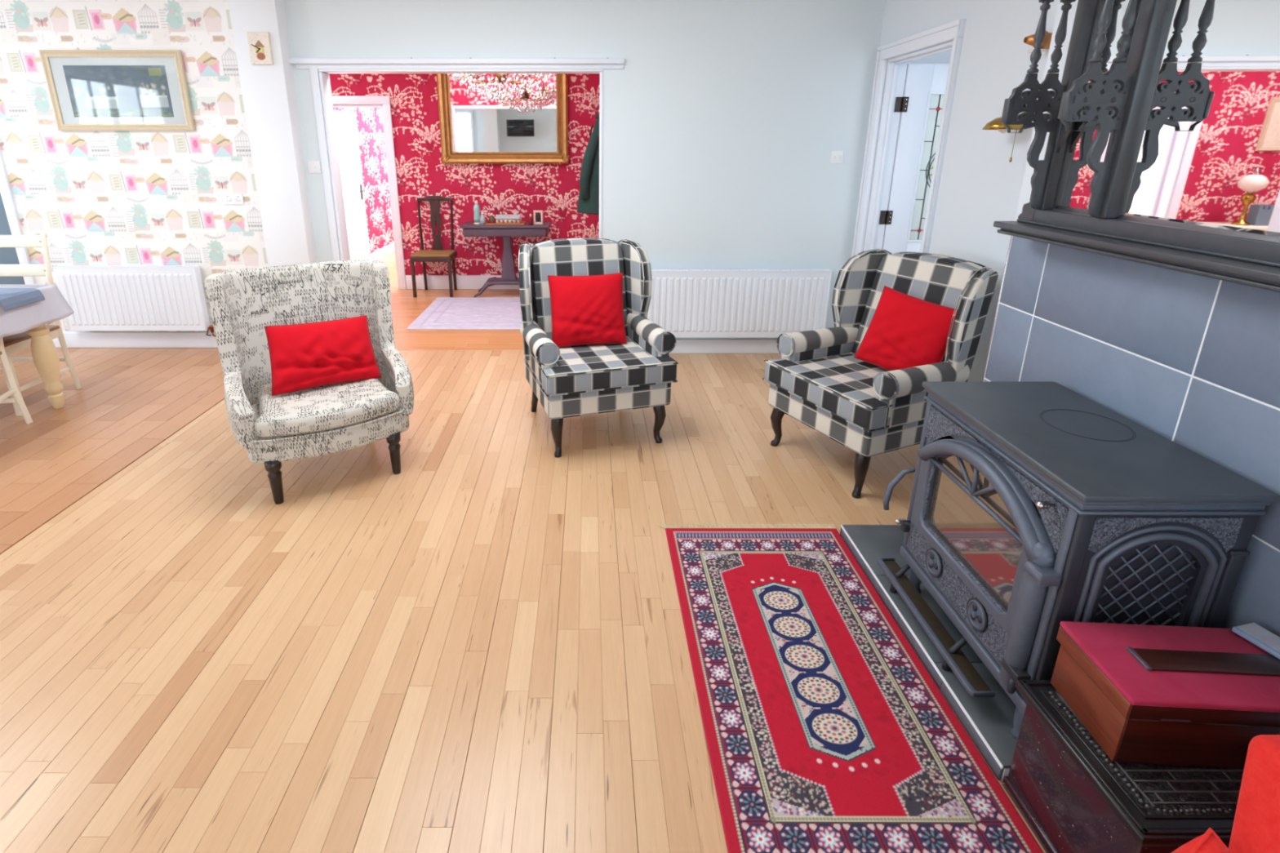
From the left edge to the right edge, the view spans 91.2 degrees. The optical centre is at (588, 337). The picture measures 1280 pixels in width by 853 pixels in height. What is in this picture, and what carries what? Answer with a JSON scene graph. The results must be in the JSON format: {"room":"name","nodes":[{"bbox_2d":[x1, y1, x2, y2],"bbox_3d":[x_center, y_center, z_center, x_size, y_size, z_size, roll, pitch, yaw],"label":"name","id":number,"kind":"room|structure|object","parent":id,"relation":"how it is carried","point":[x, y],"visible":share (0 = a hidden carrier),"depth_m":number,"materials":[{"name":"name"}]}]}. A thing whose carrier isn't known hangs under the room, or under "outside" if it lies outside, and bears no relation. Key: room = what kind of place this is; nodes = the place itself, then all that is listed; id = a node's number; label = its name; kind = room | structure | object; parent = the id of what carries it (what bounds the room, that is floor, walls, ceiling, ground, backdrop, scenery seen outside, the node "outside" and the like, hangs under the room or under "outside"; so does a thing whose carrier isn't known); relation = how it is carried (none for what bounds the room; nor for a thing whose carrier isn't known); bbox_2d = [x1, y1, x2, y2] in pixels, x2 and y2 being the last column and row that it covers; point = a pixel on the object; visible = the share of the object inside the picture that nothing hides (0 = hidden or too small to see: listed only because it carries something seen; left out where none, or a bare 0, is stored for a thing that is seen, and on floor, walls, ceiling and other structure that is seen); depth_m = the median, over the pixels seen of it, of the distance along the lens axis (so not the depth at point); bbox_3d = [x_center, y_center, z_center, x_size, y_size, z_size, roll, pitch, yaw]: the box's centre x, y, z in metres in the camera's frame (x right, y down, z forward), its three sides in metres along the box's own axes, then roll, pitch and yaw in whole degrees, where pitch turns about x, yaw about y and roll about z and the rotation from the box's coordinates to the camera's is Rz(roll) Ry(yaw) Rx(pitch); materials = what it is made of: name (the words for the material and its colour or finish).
{"room":"living room","nodes":[
{"label":"living room","id":0,"kind":"room"},
{"bbox_2d":[0,0,268,332],"bbox_3d":[-4.418,-1.185,4.704,4.165,2.600,0.110,0,17,0],"label":"wall","id":1,"kind":"structure","parent":0,"point":[97,197],"depth_m":4.60,"materials":[{"name":"paper"}]},
{"bbox_2d":[0,192,25,284],"bbox_3d":[-4.875,-0.963,4.799,0.950,2.120,0.040,0,17,0],"label":"door","id":2,"kind":"structure","parent":1,"relation":"in","point":[8,255],"depth_m":4.87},
{"bbox_2d":[0,146,47,324],"bbox_3d":[-4.867,-0.992,4.751,1.105,2.202,0.136,0,17,0],"label":"trim","id":3,"kind":"structure","parent":1,"relation":"attached to","point":[6,191],"depth_m":4.70,"materials":[{"name":"white paint"}]},
{"bbox_2d":[39,49,195,130],"bbox_3d":[-3.352,-1.761,4.450,0.980,0.536,0.030,0,17,0],"label":"framed print","id":4,"kind":"object","parent":1,"relation":"attached to","point":[89,90],"visible":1,"depth_m":4.45,"materials":[{"name":"brown wood"}]},
{"bbox_2d":[62,65,173,116],"bbox_3d":[-3.352,-1.760,4.455,0.720,0.345,0.001,0,17,0],"label":"artwork","id":5,"kind":"object","parent":4,"relation":"attached to","point":[94,91],"depth_m":4.45},
{"bbox_2d":[53,265,215,337],"bbox_3d":[-3.500,-0.274,4.873,1.154,0.583,0.098,0,17,0],"label":"radiator","id":6,"kind":"object","parent":1,"relation":"attached to","point":[100,297],"visible":0.98,"depth_m":4.81,"materials":[{"name":"metal"}]},
{"bbox_2d":[53,265,199,268],"bbox_3d":[-3.538,-0.545,4.779,1.075,0.010,0.065,0,17,0],"label":"grille","id":7,"kind":"object","parent":6,"relation":"attached to","point":[59,266],"depth_m":4.78,"materials":[{"name":"metal"}]},
{"bbox_2d":[52,332,217,347],"bbox_3d":[-3.317,0.014,5.005,1.965,0.130,0.020,0,17,0],"label":"baseboard","id":8,"kind":"structure","parent":1,"relation":"attached to","point":[73,340],"depth_m":5.00,"materials":[{"name":"white paint"}]},
{"bbox_2d":[222,193,244,204],"bbox_3d":[-2.665,-1.043,4.683,0.146,0.086,0.013,0,17,0],"label":"wall socket","id":9,"kind":"object","parent":1,"relation":"attached to","point":[228,198],"visible":1,"depth_m":4.68,"materials":[{"name":"plastic"}]},
{"bbox_2d":[227,0,317,266],"bbox_3d":[-2.183,-1.143,4.566,0.305,2.600,0.400,0,17,0],"label":"wall pier","id":10,"kind":"object","parent":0,"point":[268,92],"visible":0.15,"depth_m":4.29,"materials":[{"name":"white paint"}]},
{"bbox_2d":[246,31,273,64],"bbox_3d":[-2.160,-1.906,4.104,0.140,0.196,0.031,0,17,0],"label":"wall clock","id":11,"kind":"object","parent":10,"relation":"attached to","point":[260,42],"visible":1,"depth_m":4.10,"materials":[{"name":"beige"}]},
{"bbox_2d":[333,106,393,253],"bbox_3d":[-3.050,-2.326,8.413,0.101,2.600,3.350,0,17,0],"label":"wall","id":12,"kind":"structure","parent":0,"point":[370,126],"depth_m":8.73,"materials":[{"name":"pink paper"}]},
{"bbox_2d":[369,241,395,260],"bbox_3d":[-2.987,-1.151,8.774,0.025,0.140,3.350,0,17,0],"label":"baseboard","id":13,"kind":"structure","parent":12,"relation":"attached to","point":[388,249],"depth_m":9.04,"materials":[{"name":"white paint"}]},
{"bbox_2d":[328,73,599,275],"bbox_3d":[-1.850,-1.816,6.755,5.500,2.600,0.120,0,17,0],"label":"wall","id":14,"kind":"structure","parent":0,"point":[521,188],"depth_m":6.73,"materials":[{"name":"red paper"}]},
{"bbox_2d":[333,110,370,259],"bbox_3d":[-2.790,-1.629,7.270,0.089,1.920,0.740,2,17,8],"label":"door","id":15,"kind":"structure","parent":14,"relation":"in","point":[345,122],"depth_m":7.35,"materials":[{"name":"white paint"}]},
{"bbox_2d":[331,95,406,289],"bbox_3d":[-2.522,-1.550,6.829,0.917,2.047,0.156,0,17,0],"label":"trim","id":16,"kind":"structure","parent":14,"relation":"attached to","point":[383,101],"depth_m":6.64,"materials":[{"name":"white paint"}]},
{"bbox_2d":[405,275,519,288],"bbox_3d":[-1.850,-0.629,7.046,5.500,0.160,0.020,0,17,0],"label":"baseboard","id":17,"kind":"structure","parent":14,"relation":"attached to","point":[433,282],"depth_m":7.04,"materials":[{"name":"white paint"}]},
{"bbox_2d":[436,73,569,165],"bbox_3d":[-0.883,-2.402,6.470,1.368,1.191,0.070,0,17,0],"label":"gilt mirror","id":18,"kind":"object","parent":14,"relation":"attached to","point":[532,127],"visible":0.57,"depth_m":6.54,"materials":[{"name":"gold metal"}]},
{"bbox_2d":[448,73,556,151],"bbox_3d":[-0.885,-2.397,6.499,1.104,0.884,0.006,0,17,0],"label":"mirror glass","id":19,"kind":"object","parent":18,"relation":"attached to","point":[527,122],"depth_m":6.53,"materials":[{"name":"silver mirror"}]},
{"bbox_2d":[0,251,1045,852],"bbox_3d":[-2.260,0.450,4.009,8.480,0.123,13.400,0,17,0],"label":"floor","id":20,"kind":"structure","parent":0,"point":[480,646],"depth_m":2.20,"materials":[{"name":"brown wood"}]},
{"bbox_2d":[0,337,33,424],"bbox_3d":[-3.417,0.082,3.254,0.507,1.034,0.460,-5,18,-14],"label":"chair","id":21,"kind":"object","parent":20,"relation":"on","point":[14,390],"visible":0.99,"depth_m":3.56,"materials":[{"name":"beige paint"}]},
{"bbox_2d":[0,233,81,415],"bbox_3d":[-3.620,-0.094,3.825,0.460,1.034,0.507,0,17,0],"label":"chair","id":22,"kind":"object","parent":20,"relation":"on","point":[13,344],"visible":0.6,"depth_m":3.92,"materials":[{"name":"beige paint"}]},
{"bbox_2d":[26,324,64,408],"bbox_3d":[-3.780,0.190,3.375,1.150,0.752,1.000,0,17,0],"label":"dining table","id":23,"kind":"object","parent":20,"relation":"on","point":[44,353],"visible":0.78,"depth_m":3.75,"materials":[{"name":"brown wood"}]},
{"bbox_2d":[0,284,74,338],"bbox_3d":[-3.771,-0.072,3.284,1.251,0.207,1.125,0,17,0],"label":"tablecloth","id":24,"kind":"object","parent":23,"relation":"on","point":[55,307],"visible":0.84,"depth_m":3.64,"materials":[{"name":"white fabric"}]},
{"bbox_2d":[0,288,44,311],"bbox_3d":[-3.377,-0.217,3.491,0.445,0.070,0.260,0,17,0],"label":"table runner","id":25,"kind":"object","parent":24,"relation":"on","point":[10,298],"visible":1,"depth_m":3.50,"materials":[{"name":"fabric"}]},
{"bbox_2d":[204,259,413,504],"bbox_3d":[-1.340,0.162,3.083,0.828,0.989,0.802,-10,20,-29],"label":"armchair","id":26,"kind":"object","parent":20,"relation":"on","point":[330,419],"visible":0.93,"depth_m":3.01,"materials":[{"name":"fabric"}]},
{"bbox_2d":[264,315,382,395],"bbox_3d":[-1.301,0.076,3.051,0.512,0.322,0.194,-12,21,-34],"label":"cushion","id":27,"kind":"object","parent":26,"relation":"on","point":[303,356],"visible":1,"depth_m":2.99,"materials":[{"name":"fabric"}]},
{"bbox_2d":[254,378,399,437],"bbox_3d":[-1.274,0.303,3.012,0.624,0.100,0.540,-10,20,-29],"label":"seat cushion","id":28,"kind":"object","parent":26,"relation":"on","point":[335,408],"depth_m":2.86,"materials":[{"name":"fabric"}]},
{"bbox_2d":[409,195,457,297],"bbox_3d":[-1.665,-0.985,6.716,0.422,1.036,0.408,0,17,0],"label":"chair","id":29,"kind":"object","parent":20,"relation":"on","point":[437,254],"visible":1,"depth_m":6.75,"materials":[{"name":"brown wood"}]},
{"bbox_2d":[405,297,521,329],"bbox_3d":[-0.920,-0.253,6.074,1.380,0.010,1.200,0,17,0],"label":"rug","id":30,"kind":"object","parent":20,"relation":"on","point":[444,313],"visible":0.66,"depth_m":5.99,"materials":[{"name":"pink carpet"}]},
{"bbox_2d":[459,221,551,297],"bbox_3d":[-0.865,-0.840,6.709,0.920,0.775,0.400,0,17,0],"label":"console table","id":31,"kind":"object","parent":20,"relation":"on","point":[508,277],"visible":0.81,"depth_m":6.46,"materials":[{"name":"grey wood"}]},
{"bbox_2d":[473,200,479,224],"bbox_3d":[-1.165,-1.310,6.502,0.076,0.245,0.074,0,17,0],"label":"bottle","id":32,"kind":"object","parent":31,"relation":"on","point":[476,207],"visible":1,"depth_m":6.48,"materials":[{"name":"teal glass"}]},
{"bbox_2d":[480,212,485,224],"bbox_3d":[-1.105,-1.250,6.505,0.068,0.128,0.068,0,17,0],"label":"figurine","id":33,"kind":"object","parent":31,"relation":"on","point":[482,220],"visible":0.98,"depth_m":6.49,"materials":[{"name":"grey ceramic"}]},
{"bbox_2d":[484,221,526,225],"bbox_3d":[-0.865,-1.198,6.516,0.408,0.022,0.188,0,17,0],"label":"tray","id":34,"kind":"object","parent":31,"relation":"on","point":[522,223],"visible":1,"depth_m":6.43,"materials":[{"name":"orange wood"}]},
{"bbox_2d":[488,213,495,222],"bbox_3d":[-1.020,-1.263,6.579,0.068,0.110,0.066,0,17,0],"label":"ornament","id":35,"kind":"object","parent":34,"relation":"on","point":[491,220],"visible":0.9,"depth_m":6.56,"materials":[{"name":"brown ceramic"}]},
{"bbox_2d":[495,214,520,222],"bbox_3d":[-0.840,-1.242,6.513,0.250,0.092,0.090,0,17,0],"label":"ornament","id":36,"kind":"object","parent":34,"relation":"on","point":[500,218],"visible":0.95,"depth_m":6.48,"materials":[{"name":"beige ceramic"}]},
{"bbox_2d":[528,213,532,225],"bbox_3d":[-0.600,-1.227,6.454,0.040,0.115,0.039,0,17,0],"label":"ornament","id":37,"kind":"object","parent":31,"relation":"on","point":[530,218],"visible":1,"depth_m":6.45,"materials":[{"name":"red ceramic"}]},
{"bbox_2d":[533,210,542,224],"bbox_3d":[-0.524,-1.263,6.525,0.100,0.142,0.044,2,17,5],"label":"photo frame","id":38,"kind":"object","parent":31,"relation":"on","point":[537,216],"visible":1,"depth_m":6.51,"materials":[{"name":"beige wood"}]},
{"bbox_2d":[535,213,541,222],"bbox_3d":[-0.526,-1.260,6.511,0.058,0.093,0.004,2,17,5],"label":"picture","id":39,"kind":"object","parent":38,"relation":"attached to","point":[538,216],"depth_m":6.51},
{"bbox_2d":[518,237,678,457],"bbox_3d":[0.018,0.011,3.490,0.770,1.033,0.777,-5,18,-16],"label":"armchair","id":40,"kind":"object","parent":20,"relation":"on","point":[575,380],"visible":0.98,"depth_m":3.36,"materials":[{"name":"multicoloured fabric"}]},
{"bbox_2d":[547,272,626,347],"bbox_3d":[-0.005,-0.156,3.486,0.431,0.387,0.175,-3,17,-9],"label":"cushion","id":41,"kind":"object","parent":40,"relation":"on","point":[588,309],"visible":0.99,"depth_m":3.44,"materials":[{"name":"fabric"}]},
{"bbox_2d":[542,336,676,395],"bbox_3d":[0.048,0.130,3.422,0.704,0.116,0.565,-5,18,-16],"label":"seat cushion","id":42,"kind":"object","parent":40,"relation":"on","point":[597,368],"depth_m":3.21,"materials":[{"name":"multicoloured fabric"}]},
{"bbox_2d":[656,521,1044,852],"bbox_3d":[0.662,1.005,1.987,0.765,0.008,1.461,0,17,0],"label":"oriental rug","id":43,"kind":"object","parent":20,"relation":"on","point":[826,731],"visible":1,"depth_m":1.77,"materials":[{"name":"fabric"}]},
{"bbox_2d":[762,248,998,498],"bbox_3d":[1.419,0.127,3.113,0.777,1.033,0.770,-7,19,-23],"label":"armchair","id":44,"kind":"object","parent":20,"relation":"on","point":[817,380],"visible":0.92,"depth_m":2.98,"materials":[{"name":"multicoloured fabric"}]},
{"bbox_2d":[764,352,888,430],"bbox_3d":[1.323,0.229,3.099,0.565,0.116,0.704,-7,19,-23],"label":"seat cushion","id":45,"kind":"object","parent":44,"relation":"on","point":[840,385],"depth_m":3.01,"materials":[{"name":"multicoloured fabric"}]},
{"bbox_2d":[853,285,958,371],"bbox_3d":[1.539,-0.009,3.024,0.166,0.421,0.449,-11,20,-32],"label":"cushion","id":46,"kind":"object","parent":44,"relation":"on","point":[904,331],"visible":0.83,"depth_m":2.98,"materials":[{"name":"fabric"}]},
{"bbox_2d":[840,524,1017,781],"bbox_3d":[1.292,0.953,2.090,0.493,0.050,1.055,0,17,0],"label":"hearth","id":47,"kind":"object","parent":20,"relation":"on","point":[988,722],"visible":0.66,"depth_m":1.92,"materials":[{"name":"tile"}]},
{"bbox_2d":[876,382,1279,740],"bbox_3d":[1.272,0.605,1.829,0.503,0.765,0.730,0,17,0],"label":"wood stove","id":48,"kind":"object","parent":47,"relation":"on","point":[1034,507],"visible":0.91,"depth_m":1.56,"materials":[{"name":"metal"}]},
{"bbox_2d":[1002,680,1244,852],"bbox_3d":[1.272,1.026,1.377,0.487,0.328,0.364,0,17,0],"label":"chest","id":49,"kind":"object","parent":20,"relation":"on","point":[1068,792],"visible":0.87,"depth_m":1.30,"materials":[{"name":"black paint"}]},
{"bbox_2d":[1050,621,1279,769],"bbox_3d":[1.303,0.769,1.354,0.434,0.178,0.222,1,17,3],"label":"box","id":50,"kind":"object","parent":49,"relation":"on","point":[1157,695],"visible":0.94,"depth_m":1.29,"materials":[{"name":"brown wood"}]},
{"bbox_2d":[1231,622,1279,659],"bbox_3d":[1.493,0.668,1.366,0.064,0.012,0.104,-4,18,-14],"label":"case","id":51,"kind":"object","parent":50,"relation":"on","point":[1253,633],"visible":1,"depth_m":1.38,"materials":[{"name":"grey plastic"}]},
{"bbox_2d":[1228,734,1279,852],"bbox_3d":[1.240,1.045,0.744,0.620,0.665,0.727,0,17,0],"label":"armchair","id":52,"kind":"object","parent":20,"relation":"on","point":[1255,828],"visible":1,"depth_m":0.97,"materials":[{"name":"red fabric"}]},
{"bbox_2d":[1171,827,1231,852],"bbox_3d":[0.976,1.005,1.007,0.485,0.480,0.144,-3,17,-11],"label":"cushion","id":53,"kind":"object","parent":52,"relation":"on","point":[1209,842],"visible":1,"depth_m":0.97,"materials":[{"name":"red fabric"}]},
{"bbox_3d":[0.160,-1.312,6.313,0.445,1.905,0.445,0,17,0],"label":"coat stand","id":54,"kind":"object","parent":20,"relation":"on","visible":0},
{"bbox_2d":[577,114,599,214],"bbox_3d":[0.127,-1.641,5.977,0.484,0.963,0.260,0,17,0],"label":"coat","id":55,"kind":"object","parent":54,"relation":"hanging from","point":[588,194],"visible":0.45,"depth_m":5.91,"materials":[{"name":"green fabric"}]},
{"bbox_2d":[284,0,885,339],"bbox_3d":[0.035,-1.143,4.566,4.130,2.600,0.121,0,17,0],"label":"wall","id":56,"kind":"structure","parent":0,"point":[723,121],"depth_m":4.34,"materials":[{"name":"paint"}]},
{"bbox_2d":[307,160,321,173],"bbox_3d":[-1.965,-1.224,4.471,0.088,0.086,0.013,0,17,0],"label":"light switch","id":57,"kind":"object","parent":56,"relation":"attached to","point":[314,166],"visible":1,"depth_m":4.47,"materials":[{"name":"plastic"}]},
{"bbox_2d":[309,65,350,261],"bbox_3d":[-1.871,-0.890,4.638,0.077,2.075,0.146,0,17,0],"label":"trim","id":58,"kind":"structure","parent":56,"relation":"attached to","point":[320,81],"depth_m":4.48,"materials":[{"name":"white paint"}]},
{"bbox_2d":[288,57,624,69],"bbox_3d":[-0.905,-1.873,4.255,2.300,0.068,0.043,0,17,0],"label":"sliding door rail","id":59,"kind":"object","parent":56,"relation":"attached to","point":[607,63],"visible":0.94,"depth_m":4.23,"materials":[{"name":"white paint"}]},
{"bbox_2d":[318,68,603,238],"bbox_3d":[-0.878,-0.885,4.645,1.953,2.061,0.137,0,17,0],"label":"trim","id":60,"kind":"structure","parent":56,"relation":"attached to","point":[324,70],"depth_m":4.29,"materials":[{"name":"white paint"}]},
{"bbox_2d":[668,339,779,353],"bbox_3d":[-0.025,0.065,4.864,4.010,0.115,0.020,0,17,0],"label":"baseboard","id":61,"kind":"structure","parent":56,"relation":"attached to","point":[682,346],"depth_m":4.85,"materials":[{"name":"white paint"}]},
{"bbox_2d":[647,269,831,337],"bbox_3d":[1.135,-0.226,4.732,1.474,0.593,0.098,0,17,0],"label":"radiator","id":62,"kind":"object","parent":56,"relation":"attached to","point":[684,303],"visible":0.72,"depth_m":4.67,"materials":[{"name":"metal"}]},
{"bbox_2d":[651,269,831,271],"bbox_3d":[1.097,-0.501,4.636,1.395,0.010,0.065,0,17,0],"label":"grille","id":63,"kind":"object","parent":62,"relation":"attached to","point":[652,270],"depth_m":4.61,"materials":[{"name":"metal"}]},
{"bbox_2d":[830,151,844,163],"bbox_3d":[1.772,-1.291,4.451,0.088,0.086,0.013,0,17,0],"label":"light switch","id":64,"kind":"object","parent":56,"relation":"attached to","point":[837,157],"visible":1,"depth_m":4.45,"materials":[{"name":"plastic"}]},
{"bbox_2d":[907,50,951,63],"bbox_3d":[3.050,-1.393,5.378,1.900,2.600,0.100,0,17,0],"label":"wall","id":65,"kind":"structure","parent":0,"point":[942,58],"depth_m":5.06,"materials":[{"name":"white paint"}]},
{"bbox_2d":[862,0,1058,382],"bbox_3d":[2.040,-0.002,0.857,0.120,2.600,7.640,0,17,0],"label":"wall","id":66,"kind":"structure","parent":0,"point":[980,187],"depth_m":3.16,"materials":[{"name":"paint"}]},
{"bbox_2d":[851,18,965,257],"bbox_3d":[2.026,-0.771,4.056,0.168,2.189,0.970,0,17,0],"label":"trim","id":67,"kind":"structure","parent":66,"relation":"attached to","point":[953,30],"depth_m":4.18,"materials":[{"name":"white paint"}]},
{"bbox_2d":[879,63,949,254],"bbox_3d":[2.469,-0.830,4.433,0.812,2.060,0.059,0,17,0],"label":"door","id":68,"kind":"structure","parent":66,"relation":"in","point":[920,107],"depth_m":4.30,"materials":[{"name":"white paint"}]},
{"bbox_2d":[982,111,1025,162],"bbox_3d":[1.893,-0.947,2.848,0.174,0.275,0.172,0,17,0],"label":"wall lamp","id":69,"kind":"object","parent":66,"relation":"attached to","point":[995,124],"visible":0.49,"depth_m":2.81,"materials":[{"name":"gold metal"}]},
{"bbox_2d":[1023,30,1052,53],"bbox_3d":[1.925,-1.270,2.675,0.109,0.086,0.072,0,17,0],"label":"wall light","id":70,"kind":"object","parent":66,"relation":"attached to","point":[1029,39],"visible":0.67,"depth_m":2.66,"materials":[{"name":"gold metal"}]},
{"bbox_2d":[1027,48,1044,53],"bbox_3d":[1.925,-1.236,2.685,0.050,0.013,0.040,0,17,0],"label":"diffuser","id":71,"kind":"object","parent":70,"relation":"attached to","point":[1030,51],"depth_m":2.68,"materials":[{"name":"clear glass"}]},
{"bbox_2d":[982,0,1279,637],"bbox_3d":[1.760,-0.178,1.428,0.441,2.600,1.735,0,17,0],"label":"wall","id":72,"kind":"structure","parent":0,"point":[1192,360],"depth_m":1.68,"materials":[{"name":"tile"}]},
{"bbox_2d":[993,0,1279,292],"bbox_3d":[1.424,-0.749,1.308,0.238,1.238,1.440,0,17,0],"label":"mirror","id":73,"kind":"object","parent":72,"relation":"attached to","point":[1162,150],"visible":1,"depth_m":1.62,"materials":[{"name":"grey wood"}]},
{"bbox_2d":[993,221,1279,292],"bbox_3d":[1.474,-0.176,1.484,0.138,0.040,1.440,0,17,0],"label":"shelf","id":74,"kind":"object","parent":73,"relation":"attached to","point":[1262,273],"depth_m":1.57,"materials":[{"name":"grey wood"}]},
{"bbox_3d":[-1.850,-2.808,5.388,5.700,0.100,2.150,0,17,0],"label":"ceiling","id":75,"kind":"structure","parent":0,"visible":0},
{"bbox_2d":[447,73,552,100],"bbox_3d":[-0.759,-2.387,5.334,0.902,0.670,0.902,0,17,0],"label":"crystal chandelier","id":76,"kind":"object","parent":75,"relation":"hanging from","point":[500,77],"visible":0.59,"depth_m":5.34,"materials":[{"name":"clear glass"}]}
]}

